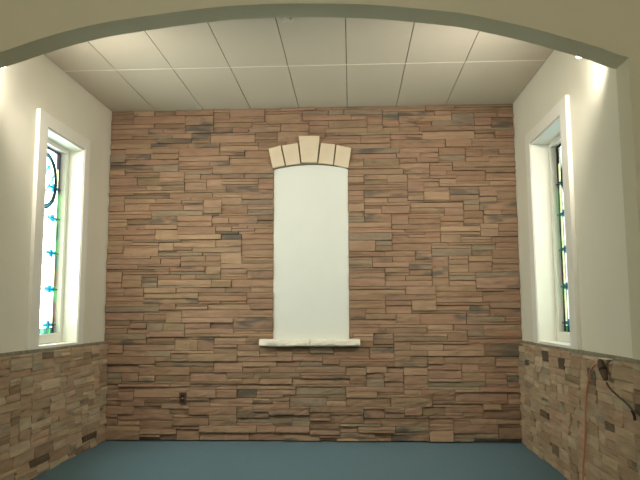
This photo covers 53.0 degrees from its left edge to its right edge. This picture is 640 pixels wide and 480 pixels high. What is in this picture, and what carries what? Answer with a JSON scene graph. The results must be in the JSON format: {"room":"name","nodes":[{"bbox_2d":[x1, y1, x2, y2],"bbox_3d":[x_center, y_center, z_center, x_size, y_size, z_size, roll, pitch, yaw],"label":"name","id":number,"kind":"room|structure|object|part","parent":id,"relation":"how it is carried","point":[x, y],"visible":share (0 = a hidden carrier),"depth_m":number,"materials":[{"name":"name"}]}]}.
{"room":"church chapel","nodes":[
{"label":"church chapel","id":0,"kind":"room"},
{"bbox_2d":[0,54,111,479],"bbox_3d":[-2.843,0.112,6.503,0.400,4.300,3.649,-1,-6,3],"label":"wall","id":1,"kind":"structure","parent":0,"point":[53,401],"depth_m":6.17,"materials":[{"name":"beige paint"}]},
{"bbox_2d":[26,108,89,349],"bbox_3d":[-2.855,-0.054,6.698,0.360,2.326,1.200,-1,-6,3],"label":"window","id":2,"kind":"structure","parent":1,"relation":"in","point":[70,162],"depth_m":7.04,"materials":[{"name":"white paint"}]},
{"bbox_3d":[-2.914,-0.018,6.717,0.001,1.990,0.732,-1,-6,3],"label":"stained glass","id":3,"kind":"part","parent":2,"relation":"part of","materials":[{"name":"multicoloured glass"}]},
{"bbox_3d":[-2.896,0.007,6.713,0.095,2.140,0.856,-1,-6,3],"label":"sash frame","id":4,"kind":"part","parent":2,"relation":"part of","materials":[{"name":"white paint"}]},
{"bbox_3d":[-2.856,1.087,6.589,0.346,0.034,0.856,-1,-6,3],"label":"sill","id":5,"kind":"part","parent":2,"relation":"part of","materials":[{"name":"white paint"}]},
{"bbox_2d":[44,17,553,111],"bbox_3d":[-0.202,-1.865,6.710,5.693,0.102,3.420,-1,-6,3],"label":"ceiling","id":6,"kind":"structure","parent":0,"point":[302,62],"depth_m":6.68,"materials":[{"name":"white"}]},
{"bbox_2d":[30,440,567,479],"bbox_3d":[-0.418,1.741,1.335,9.400,0.120,13.400,-1,-6,3],"label":"floor","id":7,"kind":"structure","parent":0,"point":[110,459],"depth_m":6.56,"materials":[{"name":"teal carpet"}]},
{"bbox_2d":[104,104,521,441],"bbox_3d":[-0.119,0.268,7.984,5.693,4.300,0.404,-1,-6,3],"label":"wall","id":8,"kind":"structure","parent":0,"point":[435,301],"depth_m":7.81,"materials":[{"name":"brown stone"}]},
{"bbox_2d":[179,392,186,403],"bbox_3d":[-1.647,1.901,7.732,0.080,0.132,0.085,-1,-6,3],"label":"wall outlet","id":9,"kind":"object","parent":8,"relation":"attached to","point":[182,395],"visible":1,"depth_m":7.69,"materials":[{"name":"brown plastic"}]},
{"bbox_2d":[269,146,284,167],"bbox_3d":[-0.537,-1.030,7.989,0.199,0.283,0.060,-1,-6,3],"label":"arch stone","id":10,"kind":"object","parent":8,"relation":"attached to","point":[276,156],"visible":1,"depth_m":7.96,"materials":[{"name":"beige stone"}]},
{"bbox_2d":[259,339,309,346],"bbox_3d":[-0.423,1.235,7.711,0.604,0.092,0.156,-1,-6,3],"label":"sill stone","id":11,"kind":"structure","parent":8,"relation":"on","point":[262,342],"depth_m":7.65,"materials":[{"name":"beige stone"}]},
{"bbox_2d":[282,143,299,165],"bbox_3d":[-0.357,-1.060,7.984,0.224,0.281,0.060,-1,-6,3],"label":"arch stone","id":12,"kind":"object","parent":8,"relation":"attached to","point":[291,151],"visible":1,"depth_m":7.95,"materials":[{"name":"beige stone"}]},
{"bbox_2d":[299,136,319,162],"bbox_3d":[-0.133,-1.123,7.975,0.259,0.338,0.069,-1,-6,3],"label":"keystone","id":13,"kind":"object","parent":8,"relation":"attached to","point":[309,145],"visible":1,"depth_m":7.94,"materials":[{"name":"beige stone"}]},
{"bbox_2d":[273,165,348,338],"bbox_3d":[-0.110,0.105,7.887,0.923,2.202,0.031,-1,-6,3],"label":"window panel","id":14,"kind":"object","parent":8,"relation":"attached to","point":[311,260],"visible":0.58,"depth_m":7.87,"materials":[{"name":"white paint"}]},
{"bbox_2d":[318,143,334,164],"bbox_3d":[0.084,-1.064,7.962,0.209,0.275,0.060,-1,-6,3],"label":"arch stone","id":15,"kind":"object","parent":8,"relation":"on","point":[326,156],"visible":1,"depth_m":7.93,"materials":[{"name":"beige stone"}]},
{"bbox_2d":[310,338,359,346],"bbox_3d":[0.182,1.229,7.681,0.596,0.093,0.157,-1,-6,3],"label":"sill stone","id":16,"kind":"structure","parent":8,"relation":"on","point":[313,342],"depth_m":7.62,"materials":[{"name":"beige stone"}]},
{"bbox_2d":[334,145,350,167],"bbox_3d":[0.281,-1.031,7.949,0.212,0.288,0.060,-1,-6,3],"label":"arch stone","id":17,"kind":"object","parent":8,"relation":"on","point":[342,156],"visible":1,"depth_m":7.92,"materials":[{"name":"beige stone"}]},
{"bbox_2d":[0,0,639,359],"bbox_3d":[-0.275,-0.503,4.723,9.200,5.100,0.225,-1,-6,3],"label":"wall","id":18,"kind":"structure","parent":0,"point":[606,33],"depth_m":4.74,"materials":[{"name":"paint"}]},
{"bbox_2d":[513,50,639,479],"bbox_3d":[2.442,0.060,6.245,0.404,4.300,3.649,-1,-6,3],"label":"wall","id":19,"kind":"structure","parent":0,"point":[553,380],"depth_m":5.45,"materials":[{"name":"beige paint"}]},
{"bbox_2d":[525,95,581,349],"bbox_3d":[2.472,-0.105,6.448,0.360,2.326,1.380,-1,-6,3],"label":"window","id":20,"kind":"structure","parent":19,"relation":"in","point":[548,145],"depth_m":6.87,"materials":[{"name":"white paint"}]},
{"bbox_3d":[2.484,1.034,6.324,0.346,0.034,1.006,-1,-6,3],"label":"sill","id":21,"kind":"part","parent":20,"relation":"part of","materials":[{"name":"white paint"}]},
{"bbox_3d":[2.537,-0.046,6.443,0.090,2.140,1.006,-1,-6,3],"label":"sash frame","id":22,"kind":"part","parent":20,"relation":"part of","materials":[{"name":"white paint"}]},
{"bbox_3d":[2.552,-0.072,6.445,0.001,1.990,0.882,-1,-6,3],"label":"stained glass","id":23,"kind":"part","parent":20,"relation":"part of","materials":[{"name":"multicoloured glass"}]},
{"bbox_2d":[582,363,597,479],"bbox_3d":[2.160,1.523,4.989,0.076,1.110,0.959,-1,-6,3],"label":"extension cord","id":24,"kind":"object","parent":19,"relation":"attached to","point":[594,365],"visible":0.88,"depth_m":5.33,"materials":[{"name":"brown rubber"}]},
{"bbox_2d":[597,358,612,380],"bbox_3d":[2.176,0.991,4.908,0.086,0.168,0.120,-1,-6,3],"label":"connector","id":25,"kind":"object","parent":19,"relation":"attached to","point":[602,368],"visible":1,"depth_m":4.89,"materials":[{"name":"black plastic"}]},
{"bbox_2d":[606,382,639,420],"bbox_3d":[2.160,1.151,4.584,0.028,0.215,0.533,-1,-6,3],"label":"power cable","id":26,"kind":"object","parent":19,"relation":"attached to","point":[633,411],"visible":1,"depth_m":4.49,"materials":[{"name":"brown rubber"}]}
]}

